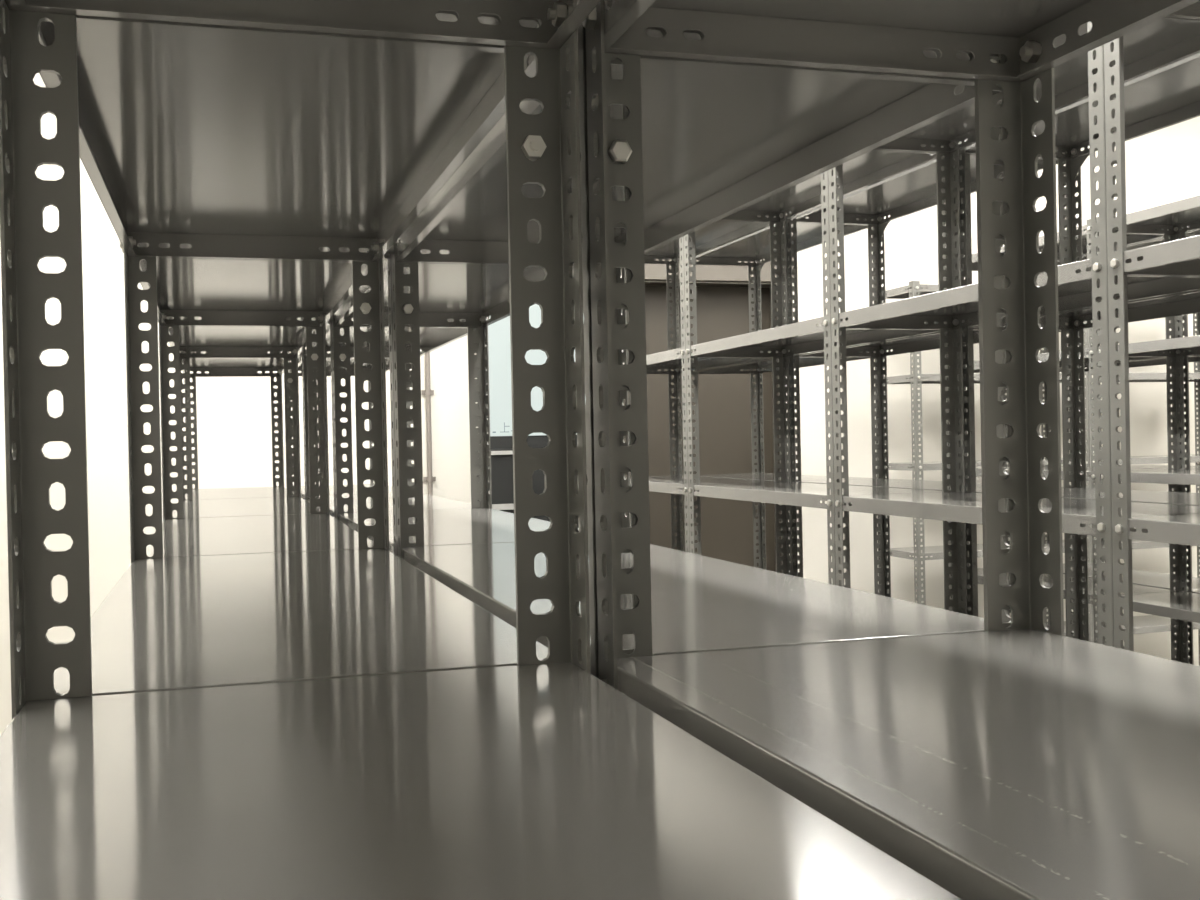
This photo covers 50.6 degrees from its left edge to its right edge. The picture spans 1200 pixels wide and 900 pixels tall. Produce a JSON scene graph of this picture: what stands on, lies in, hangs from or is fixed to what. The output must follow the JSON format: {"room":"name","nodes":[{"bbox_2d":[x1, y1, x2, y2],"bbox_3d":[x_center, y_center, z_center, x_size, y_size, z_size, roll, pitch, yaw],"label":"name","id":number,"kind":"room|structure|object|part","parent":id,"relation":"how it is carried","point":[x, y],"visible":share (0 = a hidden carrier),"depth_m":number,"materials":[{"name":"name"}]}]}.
{"room":"storage room","nodes":[
{"label":"storage room","id":0,"kind":"room"},
{"bbox_2d":[0,73,1199,734],"bbox_3d":[0.723,-0.270,6.107,8.000,3.216,0.300,-1,0,-17],"label":"wall","id":1,"kind":"structure","parent":0,"point":[1162,166],"depth_m":5.55,"materials":[{"name":"white paint"}]},
{"bbox_2d":[421,352,435,495],"bbox_3d":[-0.753,-0.684,5.489,0.054,2.314,0.035,-1,0,-17],"label":"conduit pipe","id":2,"kind":"object","parent":1,"relation":"attached to","point":[428,392],"visible":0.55,"depth_m":5.48,"materials":[{"name":"grey metal"}]},
{"bbox_2d":[622,286,775,571],"bbox_3d":[0.428,0.286,5.993,0.837,2.110,0.050,-1,0,-17],"label":"door","id":3,"kind":"structure","parent":1,"relation":"in","point":[724,400],"depth_m":6.00,"materials":[{"name":"brown paint"}]},
{"bbox_2d":[621,258,793,282],"bbox_3d":[0.450,-0.884,5.831,0.945,0.216,0.070,-1,0,-17],"label":"trim","id":4,"kind":"structure","parent":1,"relation":"attached to","point":[653,272],"depth_m":5.82,"materials":[{"name":"grey"}]},
{"bbox_2d":[645,282,781,572],"bbox_3d":[0.450,0.286,5.921,0.844,2.117,0.098,-1,0,-17],"label":"trim","id":5,"kind":"structure","parent":1,"relation":"attached to","point":[646,283],"depth_m":6.02,"materials":[{"name":"brown paint"}]},
{"bbox_3d":[1.813,1.418,2.599,8.000,0.150,7.950,-1,0,-17],"label":"floor","id":6,"kind":"structure","parent":0,"visible":0},
{"bbox_2d":[181,351,294,499],"bbox_3d":[-1.073,0.353,3.779,0.319,2.080,0.910,-1,0,-17],"label":"shelving unit","id":7,"kind":"object","parent":6,"relation":"on","point":[217,367],"visible":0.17,"depth_m":4.17,"materials":[{"name":"grey paint"}]},
{"bbox_3d":[-1.085,-0.258,3.774,0.304,0.031,0.905,-1,0,-17],"label":"shelf","id":8,"kind":"part","parent":7,"relation":"part of","materials":[{"name":"grey metal"}]},
{"bbox_3d":[-1.077,0.142,3.777,0.304,0.031,0.905,-1,0,-17],"label":"shelf","id":9,"kind":"part","parent":7,"relation":"part of","materials":[{"name":"grey metal"}]},
{"bbox_2d":[158,316,320,517],"bbox_3d":[-0.813,0.354,2.911,0.319,2.080,0.918,-1,0,-17],"label":"shelving unit","id":10,"kind":"object","parent":6,"relation":"on","point":[217,341],"visible":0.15,"depth_m":3.24,"materials":[{"name":"grey paint"}]},
{"bbox_3d":[-0.824,-0.257,2.902,0.304,0.031,0.905,-1,0,-17],"label":"shelf","id":11,"kind":"part","parent":10,"relation":"part of","materials":[{"name":"grey metal"}]},
{"bbox_3d":[-0.816,0.143,2.905,0.304,0.031,0.905,-1,0,-17],"label":"shelf","id":12,"kind":"part","parent":10,"relation":"part of","materials":[{"name":"grey metal"}]},
{"bbox_2d":[122,242,375,557],"bbox_3d":[-0.551,0.355,2.039,0.319,2.080,0.918,-1,0,-17],"label":"shelving unit","id":13,"kind":"object","parent":6,"relation":"on","point":[223,292],"visible":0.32,"depth_m":2.20,"materials":[{"name":"grey paint"}]},
{"bbox_3d":[-0.563,-0.255,2.031,0.304,0.031,0.905,-1,0,-17],"label":"shelf","id":14,"kind":"part","parent":13,"relation":"part of","materials":[{"name":"grey metal"}]},
{"bbox_3d":[-0.555,0.144,2.034,0.304,0.031,0.905,-1,0,-17],"label":"shelf","id":15,"kind":"part","parent":13,"relation":"part of","materials":[{"name":"grey metal"}]},
{"bbox_2d":[33,10,552,695],"bbox_3d":[-0.290,0.356,1.168,0.319,2.080,0.918,-1,0,-17],"label":"shelving unit","id":16,"kind":"object","parent":6,"relation":"on","point":[225,142],"visible":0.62,"depth_m":1.05,"materials":[{"name":"grey paint"}]},
{"bbox_3d":[-0.301,-0.254,1.159,0.304,0.031,0.905,-1,0,-17],"label":"shelf","id":17,"kind":"part","parent":16,"relation":"part of","materials":[{"name":"grey metal"}]},
{"bbox_3d":[-0.293,0.146,1.162,0.304,0.031,0.905,-1,0,-17],"label":"shelf","id":18,"kind":"part","parent":16,"relation":"part of","materials":[{"name":"grey metal"}]},
{"bbox_2d":[288,240,411,499],"bbox_3d":[-0.764,0.346,3.871,0.319,2.080,0.910,-1,0,-17],"label":"shelving unit","id":19,"kind":"object","parent":6,"relation":"on","point":[365,366],"visible":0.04,"depth_m":4.12,"materials":[{"name":"grey paint"}]},
{"bbox_3d":[-0.777,-0.265,3.867,0.304,0.031,0.905,-1,0,-17],"label":"shelf","id":20,"kind":"part","parent":19,"relation":"part of","materials":[{"name":"grey metal"}]},
{"bbox_3d":[-0.769,0.135,3.870,0.304,0.031,0.905,-1,0,-17],"label":"shelf","id":21,"kind":"part","parent":19,"relation":"part of","materials":[{"name":"grey metal"}]},
{"bbox_2d":[301,318,481,517],"bbox_3d":[-0.505,0.347,3.005,0.319,2.080,0.922,-1,0,-17],"label":"shelving unit","id":22,"kind":"object","parent":6,"relation":"on","point":[431,338],"visible":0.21,"depth_m":3.04,"materials":[{"name":"grey paint"}]},
{"bbox_3d":[-0.507,0.136,2.998,0.304,0.031,0.905,-1,0,-17],"label":"shelf","id":23,"kind":"part","parent":22,"relation":"part of","materials":[{"name":"grey metal"}]},
{"bbox_3d":[-0.515,-0.264,2.995,0.304,0.031,0.905,-1,0,-17],"label":"shelf","id":24,"kind":"part","parent":22,"relation":"part of","materials":[{"name":"grey metal"}]},
{"bbox_2d":[329,55,578,554],"bbox_3d":[-0.243,0.348,2.134,0.319,2.080,0.922,-1,0,-17],"label":"shelving unit","id":25,"kind":"object","parent":6,"relation":"on","point":[455,291],"visible":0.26,"depth_m":2.37,"materials":[{"name":"grey paint"}]},
{"bbox_3d":[-0.254,-0.262,2.123,0.304,0.031,0.905,-1,0,-17],"label":"shelf","id":26,"kind":"part","parent":25,"relation":"part of","materials":[{"name":"grey metal"}]},
{"bbox_3d":[-0.246,0.138,2.126,0.304,0.031,0.905,-1,0,-17],"label":"shelf","id":27,"kind":"part","parent":25,"relation":"part of","materials":[{"name":"grey metal"}]},
{"bbox_2d":[0,0,961,899],"bbox_3d":[-0.029,0.358,0.296,0.319,2.080,0.918,-1,0,-17],"label":"shelving unit","id":28,"kind":"object","parent":6,"relation":"on","point":[534,778],"visible":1,"depth_m":0.60,"materials":[{"name":"grey paint"}]},
{"bbox_3d":[-0.040,-0.253,0.287,0.304,0.031,0.905,-1,0,-17],"label":"shelf","id":29,"kind":"part","parent":28,"relation":"part of","materials":[{"name":"grey metal"}]},
{"bbox_3d":[-0.032,0.147,0.290,0.304,0.031,0.905,-1,0,-17],"label":"shelf","id":30,"kind":"part","parent":28,"relation":"part of","materials":[{"name":"grey metal"}]},
{"bbox_2d":[476,449,578,527],"bbox_3d":[-0.240,0.678,5.429,0.515,1.371,0.408,-1,0,-17],"label":"cabinet","id":31,"kind":"object","parent":6,"relation":"on","point":[502,489],"visible":0.12,"depth_m":5.18,"materials":[{"name":"laminate"}]},
{"bbox_2d":[486,304,585,448],"bbox_3d":[-0.254,-0.339,5.451,0.485,0.660,0.055,-1,0,-17],"label":"window","id":32,"kind":"structure","parent":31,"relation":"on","point":[499,346],"depth_m":5.38,"materials":[{"name":"glass"}]},
{"bbox_3d":[-0.255,-0.339,5.454,0.485,0.660,0.050,-1,0,-17],"label":"frame","id":33,"kind":"part","parent":32,"relation":"part of","materials":[{"name":"black plastic"}]},
{"bbox_2d":[388,0,1013,677],"bbox_3d":[0.018,0.349,1.262,0.319,2.080,0.922,-1,0,-17],"label":"shelving unit","id":34,"kind":"object","parent":6,"relation":"on","point":[720,139],"visible":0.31,"depth_m":1.07,"materials":[{"name":"grey paint"}]},
{"bbox_3d":[0.007,-0.261,1.252,0.304,0.031,0.905,-1,0,-17],"label":"shelf","id":35,"kind":"part","parent":34,"relation":"part of","materials":[{"name":"grey metal"}]},
{"bbox_3d":[0.015,0.139,1.255,0.304,0.031,0.905,-1,0,-17],"label":"shelf","id":36,"kind":"part","parent":34,"relation":"part of","materials":[{"name":"grey metal"}]},
{"bbox_2d":[623,215,783,572],"bbox_3d":[0.278,0.322,4.159,0.319,2.080,0.910,-1,0,-17],"label":"shelving unit","id":37,"kind":"object","parent":6,"relation":"on","point":[716,234],"visible":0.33,"depth_m":4.23,"materials":[{"name":"grey paint"}]},
{"bbox_3d":[0.265,-0.288,4.154,0.304,0.031,0.905,-1,0,-17],"label":"shelf","id":38,"kind":"part","parent":37,"relation":"part of","materials":[{"name":"grey metal"}]},
{"bbox_3d":[0.273,0.112,4.157,0.304,0.031,0.905,-1,0,-17],"label":"shelf","id":39,"kind":"part","parent":37,"relation":"part of","materials":[{"name":"grey metal"}]},
{"bbox_3d":[0.257,-0.688,4.151,0.304,0.031,0.905,-1,0,-17],"label":"shelf","id":40,"kind":"part","parent":37,"relation":"part of","materials":[{"name":"grey metal"}]},
{"bbox_2d":[679,217,880,592],"bbox_3d":[0.587,0.315,4.251,0.319,2.080,0.910,-1,0,-17],"label":"shelving unit","id":41,"kind":"object","parent":6,"relation":"on","point":[755,247],"visible":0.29,"depth_m":4.63,"materials":[{"name":"grey paint"}]},
{"bbox_3d":[0.593,-0.643,4.684,0.002,0.080,0.074,-1,0,-17],"label":"gusset plate","id":42,"kind":"part","parent":41,"relation":"part of","materials":[{"name":"grey paint"}]},
{"bbox_3d":[0.566,-0.695,4.244,0.304,0.031,0.905,-1,0,-17],"label":"shelf","id":43,"kind":"part","parent":41,"relation":"part of","materials":[{"name":"grey metal"}]},
{"bbox_3d":[0.575,-0.295,4.247,0.304,0.031,0.905,-1,0,-17],"label":"shelf","id":44,"kind":"part","parent":41,"relation":"part of","materials":[{"name":"grey metal"}]},
{"bbox_3d":[0.583,0.105,4.250,0.304,0.031,0.905,-1,0,-17],"label":"shelf","id":45,"kind":"part","parent":41,"relation":"part of","materials":[{"name":"grey metal"}]},
{"bbox_2d":[684,144,953,610],"bbox_3d":[0.539,0.324,3.287,0.319,2.080,0.910,-1,0,-17],"label":"shelving unit","id":46,"kind":"object","parent":6,"relation":"on","point":[872,167],"visible":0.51,"depth_m":3.43,"materials":[{"name":"grey paint"}]},
{"bbox_3d":[0.535,0.113,3.285,0.304,0.031,0.905,-1,0,-17],"label":"shelf","id":47,"kind":"part","parent":46,"relation":"part of","materials":[{"name":"grey metal"}]},
{"bbox_3d":[0.526,-0.287,3.282,0.304,0.031,0.905,-1,0,-17],"label":"shelf","id":48,"kind":"part","parent":46,"relation":"part of","materials":[{"name":"grey metal"}]},
{"bbox_3d":[0.518,-0.687,3.279,0.304,0.031,0.905,-1,0,-17],"label":"shelf","id":49,"kind":"part","parent":46,"relation":"part of","materials":[{"name":"grey metal"}]},
{"bbox_2d":[582,0,1199,899],"bbox_3d":[0.279,0.351,0.390,0.319,2.080,0.922,-1,0,-17],"label":"shelving unit","id":50,"kind":"object","parent":6,"relation":"on","point":[1025,759],"visible":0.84,"depth_m":0.74,"materials":[{"name":"grey paint"}]},
{"bbox_3d":[0.268,-0.260,0.380,0.304,0.031,0.905,-1,0,-17],"label":"shelf","id":51,"kind":"part","parent":50,"relation":"part of","materials":[{"name":"grey metal"}]},
{"bbox_3d":[0.277,0.140,0.383,0.304,0.031,0.905,-1,0,-17],"label":"shelf","id":52,"kind":"part","parent":50,"relation":"part of","materials":[{"name":"grey metal"}]},
{"bbox_2d":[786,148,1074,636],"bbox_3d":[0.848,0.317,3.380,0.319,2.080,0.910,-1,0,-17],"label":"shelving unit","id":53,"kind":"object","parent":6,"relation":"on","point":[913,190],"visible":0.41,"depth_m":3.75,"materials":[{"name":"grey paint"}]},
{"bbox_3d":[0.855,-0.642,3.813,0.002,0.080,0.074,-1,0,-17],"label":"gusset plate","id":54,"kind":"part","parent":53,"relation":"part of","materials":[{"name":"grey paint"}]},
{"bbox_3d":[0.836,-0.294,3.375,0.304,0.031,0.905,-1,0,-17],"label":"shelf","id":55,"kind":"part","parent":53,"relation":"part of","materials":[{"name":"grey metal"}]},
{"bbox_3d":[0.828,-0.694,3.372,0.304,0.031,0.905,-1,0,-17],"label":"shelf","id":56,"kind":"part","parent":53,"relation":"part of","materials":[{"name":"grey metal"}]},
{"bbox_3d":[0.844,0.106,3.378,0.304,0.031,0.905,-1,0,-17],"label":"shelf","id":57,"kind":"part","parent":53,"relation":"part of","materials":[{"name":"grey metal"}]},
{"bbox_2d":[882,281,1091,641],"bbox_3d":[1.803,0.278,5.928,0.910,2.080,0.319,-1,0,-17],"label":"shelving unit","id":58,"kind":"object","parent":6,"relation":"on","point":[914,289],"visible":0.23,"depth_m":5.68,"materials":[{"name":"grey paint"}]},
{"bbox_3d":[1.782,-0.733,5.920,0.905,0.031,0.304,-1,0,-17],"label":"shelf","id":59,"kind":"part","parent":58,"relation":"part of","materials":[{"name":"grey metal"}]},
{"bbox_3d":[1.791,-0.333,5.923,0.905,0.031,0.304,-1,0,-17],"label":"shelf","id":60,"kind":"part","parent":58,"relation":"part of","materials":[{"name":"grey metal"}]},
{"bbox_3d":[1.799,0.067,5.926,0.905,0.031,0.304,-1,0,-17],"label":"shelf","id":61,"kind":"part","parent":58,"relation":"part of","materials":[{"name":"grey metal"}]},
{"bbox_3d":[1.807,0.467,5.930,0.905,0.031,0.304,-1,0,-17],"label":"shelf","id":62,"kind":"part","parent":58,"relation":"part of","materials":[{"name":"grey metal"}]},
{"bbox_3d":[1.815,0.867,5.933,0.905,0.031,0.304,-1,0,-17],"label":"shelf","id":63,"kind":"part","parent":58,"relation":"part of","materials":[{"name":"grey metal"}]},
{"bbox_2d":[828,17,1199,646],"bbox_3d":[0.800,0.325,2.415,0.319,2.080,0.910,-1,0,-17],"label":"shelving unit","id":64,"kind":"object","parent":6,"relation":"on","point":[1165,41],"visible":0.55,"depth_m":2.48,"materials":[{"name":"grey paint"}]},
{"bbox_3d":[0.788,-0.286,2.410,0.304,0.031,0.905,-1,0,-17],"label":"shelf","id":65,"kind":"part","parent":64,"relation":"part of","materials":[{"name":"grey metal"}]},
{"bbox_3d":[0.796,0.114,2.413,0.304,0.031,0.905,-1,0,-17],"label":"shelf","id":66,"kind":"part","parent":64,"relation":"part of","materials":[{"name":"grey metal"}]},
{"bbox_3d":[0.780,-0.686,2.408,0.304,0.031,0.905,-1,0,-17],"label":"shelf","id":67,"kind":"part","parent":64,"relation":"part of","materials":[{"name":"grey metal"}]},
{"bbox_2d":[945,219,1176,659],"bbox_3d":[1.622,0.292,4.561,0.319,2.080,0.910,-1,0,-17],"label":"shelving unit","id":68,"kind":"object","parent":6,"relation":"on","point":[1132,238],"visible":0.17,"depth_m":4.20,"materials":[{"name":"grey paint"}]},
{"bbox_3d":[1.626,0.481,4.563,0.304,0.031,0.905,-1,0,-17],"label":"shelf","id":69,"kind":"part","parent":68,"relation":"part of","materials":[{"name":"grey metal"}]},
{"bbox_3d":[1.602,-0.719,4.554,0.304,0.031,0.905,-1,0,-17],"label":"shelf","id":70,"kind":"part","parent":68,"relation":"part of","materials":[{"name":"grey metal"}]},
{"bbox_3d":[1.610,-0.319,4.557,0.304,0.031,0.905,-1,0,-17],"label":"shelf","id":71,"kind":"part","parent":68,"relation":"part of","materials":[{"name":"grey metal"}]},
{"bbox_3d":[1.618,0.081,4.560,0.304,0.031,0.905,-1,0,-17],"label":"shelf","id":72,"kind":"part","parent":68,"relation":"part of","materials":[{"name":"grey metal"}]},
{"bbox_2d":[959,53,1199,640],"bbox_3d":[1.109,0.318,2.508,0.319,2.080,0.910,-1,0,-17],"label":"shelving unit","id":73,"kind":"object","parent":6,"relation":"on","point":[1169,95],"visible":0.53,"depth_m":2.88,"materials":[{"name":"grey paint"}]},
{"bbox_3d":[1.089,-0.693,2.500,0.304,0.031,0.905,-1,0,-17],"label":"shelf","id":74,"kind":"part","parent":73,"relation":"part of","materials":[{"name":"grey metal"}]},
{"bbox_3d":[1.116,-0.641,2.941,0.002,0.080,0.074,-1,0,-17],"label":"gusset plate","id":75,"kind":"part","parent":73,"relation":"part of","materials":[{"name":"grey paint"}]},
{"bbox_3d":[1.097,-0.293,2.503,0.304,0.031,0.905,-1,0,-17],"label":"shelf","id":76,"kind":"part","parent":73,"relation":"part of","materials":[{"name":"grey metal"}]},
{"bbox_3d":[1.105,0.107,2.506,0.304,0.031,0.905,-1,0,-17],"label":"shelf","id":77,"kind":"part","parent":73,"relation":"part of","materials":[{"name":"grey metal"}]},
{"bbox_2d":[1043,231,1199,658],"bbox_3d":[1.931,0.285,4.654,0.319,2.080,0.910,-1,0,-17],"label":"shelving unit","id":78,"kind":"object","parent":6,"relation":"on","point":[1140,577],"visible":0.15,"depth_m":4.58,"materials":[{"name":"grey paint"}]},
{"bbox_3d":[1.927,0.074,4.653,0.304,0.031,0.905,-1,0,-17],"label":"shelf","id":79,"kind":"part","parent":78,"relation":"part of","materials":[{"name":"grey metal"}]},
{"bbox_3d":[1.911,-0.726,4.647,0.304,0.031,0.905,-1,0,-17],"label":"shelf","id":80,"kind":"part","parent":78,"relation":"part of","materials":[{"name":"grey metal"}]},
{"bbox_3d":[1.919,-0.326,4.650,0.304,0.031,0.905,-1,0,-17],"label":"shelf","id":81,"kind":"part","parent":78,"relation":"part of","materials":[{"name":"grey metal"}]},
{"bbox_3d":[1.935,0.474,4.656,0.304,0.031,0.905,-1,0,-17],"label":"shelf","id":82,"kind":"part","parent":78,"relation":"part of","materials":[{"name":"grey metal"}]},
{"bbox_2d":[1049,313,1199,665],"bbox_3d":[2.675,0.258,6.189,0.910,2.080,0.319,-1,0,-17],"label":"shelving unit","id":83,"kind":"object","parent":6,"relation":"on","point":[1146,623],"visible":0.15,"depth_m":6.06,"materials":[{"name":"grey paint"}]},
{"bbox_3d":[2.678,0.447,6.191,0.905,0.031,0.304,-1,0,-17],"label":"shelf","id":84,"kind":"part","parent":83,"relation":"part of","materials":[{"name":"grey metal"}]},
{"bbox_3d":[2.662,-0.352,6.185,0.905,0.031,0.304,-1,0,-17],"label":"shelf","id":85,"kind":"part","parent":83,"relation":"part of","materials":[{"name":"grey metal"}]},
{"bbox_3d":[2.670,0.047,6.188,0.905,0.031,0.304,-1,0,-17],"label":"shelf","id":86,"kind":"part","parent":83,"relation":"part of","materials":[{"name":"grey metal"}]},
{"bbox_3d":[2.687,0.847,6.194,0.905,0.031,0.304,-1,0,-17],"label":"shelf","id":87,"kind":"part","parent":83,"relation":"part of","materials":[{"name":"grey metal"}]},
{"bbox_2d":[1095,195,1199,662],"bbox_3d":[1.883,0.293,3.690,0.319,2.080,0.910,-1,0,-17],"label":"shelving unit","id":88,"kind":"object","parent":6,"relation":"on","point":[1180,605],"visible":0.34,"depth_m":4.07,"materials":[{"name":"grey paint"}]},
{"bbox_3d":[1.863,-0.717,3.682,0.304,0.031,0.905,-1,0,-17],"label":"shelf","id":89,"kind":"part","parent":88,"relation":"part of","materials":[{"name":"grey metal"}]},
{"bbox_3d":[1.871,-0.318,3.685,0.304,0.031,0.905,-1,0,-17],"label":"shelf","id":90,"kind":"part","parent":88,"relation":"part of","materials":[{"name":"grey metal"}]},
{"bbox_3d":[1.879,0.082,3.688,0.304,0.031,0.905,-1,0,-17],"label":"shelf","id":91,"kind":"part","parent":88,"relation":"part of","materials":[{"name":"grey metal"}]},
{"bbox_3d":[1.887,0.482,3.691,0.304,0.031,0.905,-1,0,-17],"label":"shelf","id":92,"kind":"part","parent":88,"relation":"part of","materials":[{"name":"grey metal"}]},
{"bbox_2d":[1104,1,1199,650],"bbox_3d":[1.061,0.326,1.544,0.319,2.080,0.910,-1,0,-17],"label":"shelving unit","id":93,"kind":"object","parent":6,"relation":"on","point":[1180,257],"visible":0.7,"depth_m":1.91,"materials":[{"name":"grey paint"}]},
{"bbox_3d":[1.049,-0.284,1.539,0.304,0.031,0.905,-1,0,-17],"label":"shelf","id":94,"kind":"part","parent":93,"relation":"part of","materials":[{"name":"grey metal"}]},
{"bbox_3d":[1.057,0.115,1.542,0.304,0.031,0.905,-1,0,-17],"label":"shelf","id":95,"kind":"part","parent":93,"relation":"part of","materials":[{"name":"grey metal"}]},
{"bbox_3d":[1.041,-0.684,1.536,0.304,0.031,0.905,-1,0,-17],"label":"shelf","id":96,"kind":"part","parent":93,"relation":"part of","materials":[{"name":"grey metal"}]},
{"bbox_2d":[1179,226,1199,664],"bbox_3d":[2.193,0.286,3.783,0.319,2.080,0.910,-1,0,-17],"label":"shelving unit","id":97,"kind":"object","parent":6,"relation":"on","point":[1193,232],"visible":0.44,"depth_m":4.15,"materials":[{"name":"grey paint"}]},
{"bbox_3d":[2.172,-0.724,3.775,0.304,0.031,0.905,-1,0,-17],"label":"shelf","id":98,"kind":"part","parent":97,"relation":"part of","materials":[{"name":"grey metal"}]},
{"bbox_3d":[2.180,-0.325,3.778,0.304,0.031,0.905,-1,0,-17],"label":"shelf","id":99,"kind":"part","parent":97,"relation":"part of","materials":[{"name":"grey metal"}]},
{"bbox_3d":[2.197,0.475,3.784,0.304,0.031,0.905,-1,0,-17],"label":"shelf","id":100,"kind":"part","parent":97,"relation":"part of","materials":[{"name":"grey metal"}]}
]}

